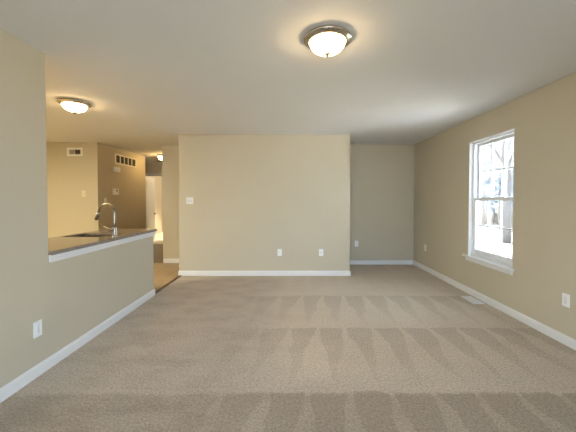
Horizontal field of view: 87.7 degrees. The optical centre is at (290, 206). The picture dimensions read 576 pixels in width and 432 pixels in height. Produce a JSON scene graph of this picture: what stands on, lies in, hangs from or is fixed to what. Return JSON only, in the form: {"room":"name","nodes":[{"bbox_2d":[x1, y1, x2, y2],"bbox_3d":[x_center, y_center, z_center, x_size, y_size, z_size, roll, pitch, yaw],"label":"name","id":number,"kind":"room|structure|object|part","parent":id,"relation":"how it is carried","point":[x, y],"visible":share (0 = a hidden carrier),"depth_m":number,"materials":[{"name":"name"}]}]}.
{"room":"empty living room","nodes":[
{"label":"empty living room","id":0,"kind":"room"},
{"bbox_2d":[46,142,101,237],"bbox_3d":[-5.088,0.013,5.932,2.625,2.540,0.120,0,1,0],"label":"wall","id":1,"kind":"structure","parent":0,"point":[69,213],"depth_m":5.87,"materials":[{"name":"beige paint"}]},
{"bbox_2d":[67,148,82,155],"bbox_3d":[-4.210,-1.065,5.841,0.300,0.165,0.014,0,1,0],"label":"air vent","id":2,"kind":"object","parent":1,"relation":"in","point":[70,151],"visible":1,"depth_m":5.84,"materials":[{"name":"white plastic"}]},
{"bbox_2d":[0,28,153,387],"bbox_3d":[-1.956,0.117,1.283,0.120,2.540,5.680,0,1,0],"label":"wall","id":3,"kind":"structure","parent":0,"point":[71,296],"depth_m":2.21,"materials":[{"name":"beige paint"}]},
{"bbox_2d":[33,319,41,338],"bbox_3d":[-1.892,0.913,2.243,0.009,0.118,0.074,0,1,0],"label":"wall outlet","id":4,"kind":"object","parent":3,"relation":"attached to","point":[37,326],"visible":1,"depth_m":2.23,"materials":[{"name":"white plastic"}]},
{"bbox_2d":[0,289,154,402],"bbox_3d":[-1.949,1.241,1.395,0.134,0.086,5.534,0,1,0],"label":"baseboard","id":5,"kind":"structure","parent":3,"relation":"attached to","point":[9,389],"depth_m":2.49,"materials":[{"name":"white wood"}]},
{"bbox_2d":[49,232,154,261],"bbox_3d":[-1.947,0.390,3.248,0.138,0.057,1.798,0,1,0],"label":"trim","id":6,"kind":"structure","parent":3,"relation":"attached to","point":[52,258],"depth_m":2.88,"materials":[{"name":"white wood"}]},
{"bbox_2d":[101,143,145,229],"bbox_3d":[-4.537,-0.008,6.896,1.525,2.540,1.810,0,1,0],"label":"wall","id":7,"kind":"structure","parent":0,"point":[129,205],"depth_m":6.76,"materials":[{"name":"beige paint"}]},
{"bbox_2d":[112,188,118,194],"bbox_3d":[-3.759,-0.318,6.434,0.031,0.140,0.200,0,1,0],"label":"thermostat","id":8,"kind":"object","parent":7,"relation":"attached to","point":[114,191],"visible":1,"depth_m":6.40,"materials":[{"name":"white plastic"}]},
{"bbox_2d":[113,167,119,172],"bbox_3d":[-3.749,-0.793,6.454,0.051,0.110,0.200,0,1,0],"label":"door chime","id":9,"kind":"object","parent":7,"relation":"attached to","point":[115,169],"visible":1,"depth_m":6.40,"materials":[{"name":"white plastic"}]},
{"bbox_2d":[115,153,135,167],"bbox_3d":[-3.769,-1.042,6.864,0.012,0.215,0.860,0,1,0],"label":"air vent","id":10,"kind":"object","parent":7,"relation":"in","point":[119,159],"visible":1,"depth_m":6.82,"materials":[{"name":"beige plastic"}]},
{"bbox_2d":[145,162,161,172],"bbox_3d":[-3.915,-0.055,9.011,2.770,2.540,0.120,0,1,0],"label":"wall","id":11,"kind":"structure","parent":0,"point":[150,167],"depth_m":8.93,"materials":[{"name":"beige paint"}]},
{"bbox_2d":[146,177,155,239],"bbox_3d":[-4.444,0.087,9.450,0.157,2.022,0.730,0,1,-3],"label":"door","id":12,"kind":"structure","parent":11,"relation":"in","point":[150,182],"depth_m":9.45,"materials":[{"name":"white paint"}]},
{"bbox_2d":[145,173,161,175],"bbox_3d":[-4.080,0.063,9.006,0.880,2.105,0.136,0,1,0],"label":"door frame","id":13,"kind":"structure","parent":11,"relation":"attached to","point":[146,174],"depth_m":8.91,"materials":[{"name":"beige wood"}]},
{"bbox_2d":[146,176,162,233],"bbox_3d":[-3.975,-0.078,10.051,2.890,2.540,4.740,0,1,0],"label":"wall","id":14,"kind":"structure","parent":0,"point":[158,179],"depth_m":12.00,"materials":[{"name":"beige paint"}]},
{"bbox_2d":[162,146,178,258],"bbox_3d":[-2.308,0.005,6.312,0.735,2.540,0.120,0,1,0],"label":"wall","id":15,"kind":"structure","parent":0,"point":[170,162],"depth_m":6.25,"materials":[{"name":"beige paint"}]},
{"bbox_2d":[163,259,178,262],"bbox_3d":[-2.309,1.103,7.619,0.710,0.086,2.714,0,1,0],"label":"baseboard","id":16,"kind":"structure","parent":15,"relation":"attached to","point":[164,260],"depth_m":6.26,"materials":[{"name":"white wood"}]},
{"bbox_2d":[178,135,349,270],"bbox_3d":[-0.460,0.018,5.722,2.960,2.540,1.060,0,1,0],"label":"wall","id":17,"kind":"structure","parent":0,"point":[254,196],"depth_m":5.19,"materials":[{"name":"beige paint"}]},
{"bbox_2d":[186,197,192,203],"bbox_3d":[-1.750,-0.103,5.179,0.120,0.118,0.020,0,1,0],"label":"light switch","id":18,"kind":"object","parent":17,"relation":"attached to","point":[189,200],"visible":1,"depth_m":5.18,"materials":[{"name":"white plastic"}]},
{"bbox_2d":[178,271,350,275],"bbox_3d":[-0.460,1.145,5.740,2.988,0.086,1.074,0,1,0],"label":"baseboard","id":19,"kind":"structure","parent":17,"relation":"attached to","point":[183,273],"depth_m":5.20,"materials":[{"name":"white wood"}]},
{"bbox_2d":[0,232,575,431],"bbox_3d":[-1.950,1.244,5.479,8.900,0.100,13.700,0,1,0],"label":"floor","id":20,"kind":"structure","parent":0,"point":[378,347],"depth_m":2.38,"materials":[{"name":"beige carpet"}]},
{"bbox_2d":[155,275,181,293],"bbox_3d":[-1.917,1.210,4.683,0.049,0.012,1.050,0,1,0],"label":"threshold","id":21,"kind":"object","parent":20,"relation":"on","point":[177,277],"visible":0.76,"depth_m":4.64,"materials":[{"name":"brown wood"}]},
{"bbox_2d":[461,296,484,303],"bbox_3d":[2.378,1.224,3.938,0.140,0.008,0.296,0,1,0],"label":"floor vent","id":22,"kind":"object","parent":20,"relation":"in","point":[471,299],"visible":1,"depth_m":3.91,"materials":[{"name":"white plastic"}]},
{"bbox_3d":[-2.295,0.803,3.254,0.530,0.881,1.830,0,1,0],"label":"base cabinet","id":23,"kind":"object","parent":20,"relation":"on","visible":0},
{"bbox_2d":[48,229,156,254],"bbox_3d":[-2.211,0.345,3.263,0.698,0.032,1.830,0,1,0],"label":"countertop","id":24,"kind":"structure","parent":23,"relation":"on","point":[60,244],"depth_m":3.12,"materials":[{"name":"brown stone"}]},
{"bbox_2d":[94,203,117,236],"bbox_3d":[-2.025,0.143,3.267,0.305,0.372,0.076,0,1,17],"label":"faucet","id":25,"kind":"object","parent":24,"relation":"on","point":[114,228],"visible":1,"depth_m":3.23,"materials":[{"name":"silver metal"}]},
{"bbox_3d":[-2.009,0.093,3.270,0.245,0.272,0.027,0,1,17],"label":"spout","id":26,"kind":"part","parent":25,"relation":"part of","materials":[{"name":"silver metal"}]},
{"bbox_2d":[0,0,575,161],"bbox_3d":[-1.930,-1.345,5.402,9.180,0.200,13.980,0,1,0],"label":"ceiling","id":27,"kind":"structure","parent":0,"point":[151,73],"depth_m":2.47,"materials":[{"name":"white paint"}]},
{"bbox_2d":[57,98,91,113],"bbox_3d":[-2.490,-1.133,3.456,0.330,0.137,0.330,0,1,0],"label":"ceiling light","id":28,"kind":"object","parent":27,"relation":"attached to","point":[73,105],"visible":1,"depth_m":3.38,"materials":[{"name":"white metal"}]},
{"bbox_3d":[-2.490,-1.128,3.456,0.242,0.076,0.242,0,1,0],"label":"lamp shade","id":29,"kind":"part","parent":28,"relation":"part of","materials":[{"name":"white glass"}]},
{"bbox_2d":[304,24,351,56],"bbox_3d":[0.252,-1.103,2.076,0.330,0.137,0.330,0,1,0],"label":"ceiling light","id":30,"kind":"object","parent":27,"relation":"attached to","point":[324,40],"visible":1,"depth_m":1.99,"materials":[{"name":"brushed nickel"},{"name":"frosted white glass"}]},
{"bbox_3d":[0.252,-1.097,2.076,0.242,0.076,0.242,0,1,0],"label":"lamp shade","id":31,"kind":"part","parent":30,"relation":"part of","materials":[{"name":"white glass"}]},
{"bbox_2d":[350,144,413,259],"bbox_3d":[1.760,0.008,6.182,1.480,2.540,0.160,0,1,0],"label":"wall","id":32,"kind":"structure","parent":0,"point":[381,175],"depth_m":6.10,"materials":[{"name":"beige paint"}]},
{"bbox_2d":[350,260,412,263],"bbox_3d":[1.760,1.137,6.120,1.452,0.086,0.014,0,1,0],"label":"baseboard","id":33,"kind":"structure","parent":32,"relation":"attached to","point":[351,261],"depth_m":6.11,"materials":[{"name":"white wood"}]},
{"bbox_2d":[413,72,575,339],"bbox_3d":[2.580,0.093,2.353,0.160,2.540,7.820,0,1,0],"label":"wall","id":34,"kind":"structure","parent":0,"point":[543,119],"depth_m":3.21,"materials":[{"name":"beige paint"}]},
{"bbox_2d":[462,128,514,274],"bbox_3d":[2.555,-0.063,3.809,0.210,1.657,0.950,0,1,0],"label":"window","id":35,"kind":"structure","parent":34,"relation":"in","point":[491,158],"depth_m":3.85,"materials":[{"name":"glass"}]},
{"bbox_3d":[2.550,0.701,3.826,0.200,0.022,0.950,0,1,0],"label":"sill","id":36,"kind":"part","parent":35,"relation":"part of","materials":[{"name":"white wood"}]},
{"bbox_3d":[2.570,0.270,3.804,0.036,0.772,0.771,0,1,0],"label":"sash","id":37,"kind":"part","parent":35,"relation":"part of","materials":[{"name":"white plastic"}]},
{"bbox_2d":[476,201,511,254],"bbox_3d":[2.570,0.261,3.804,0.018,0.670,0.703,0,1,0],"label":"window pane","id":38,"kind":"object","parent":35,"relation":"attached to","point":[493,218],"depth_m":3.79,"materials":[{"name":"clear glass"}]},
{"bbox_3d":[2.570,0.261,3.804,0.006,0.680,0.713,0,1,0],"label":"glass pane","id":39,"kind":"part","parent":35,"relation":"part of","materials":[{"name":"white"}]},
{"bbox_3d":[2.618,-0.466,3.788,0.036,0.783,0.771,0,1,0],"label":"sash","id":40,"kind":"part","parent":35,"relation":"part of","materials":[{"name":"white plastic"}]},
{"bbox_2d":[480,139,512,196],"bbox_3d":[2.618,-0.468,3.788,0.018,0.707,0.703,0,1,0],"label":"window pane","id":41,"kind":"object","parent":35,"relation":"attached to","point":[496,156],"depth_m":3.83,"materials":[{"name":"clear glass"}]},
{"bbox_3d":[2.618,-0.468,3.788,0.006,0.717,0.713,0,1,0],"label":"glass pane","id":42,"kind":"part","parent":35,"relation":"part of","materials":[{"name":"white"}]},
{"bbox_2d":[413,260,575,349],"bbox_3d":[2.493,1.220,2.378,0.014,0.086,7.500,0,1,0],"label":"baseboard","id":43,"kind":"structure","parent":34,"relation":"attached to","point":[562,338],"depth_m":3.41,"materials":[{"name":"white wood"}]},
{"bbox_2d":[562,293,569,307],"bbox_3d":[2.495,0.850,2.724,0.009,0.118,0.074,0,1,0],"label":"wall outlet","id":44,"kind":"object","parent":34,"relation":"attached to","point":[565,297],"visible":1,"depth_m":2.72,"materials":[{"name":"white plastic"}]}
]}

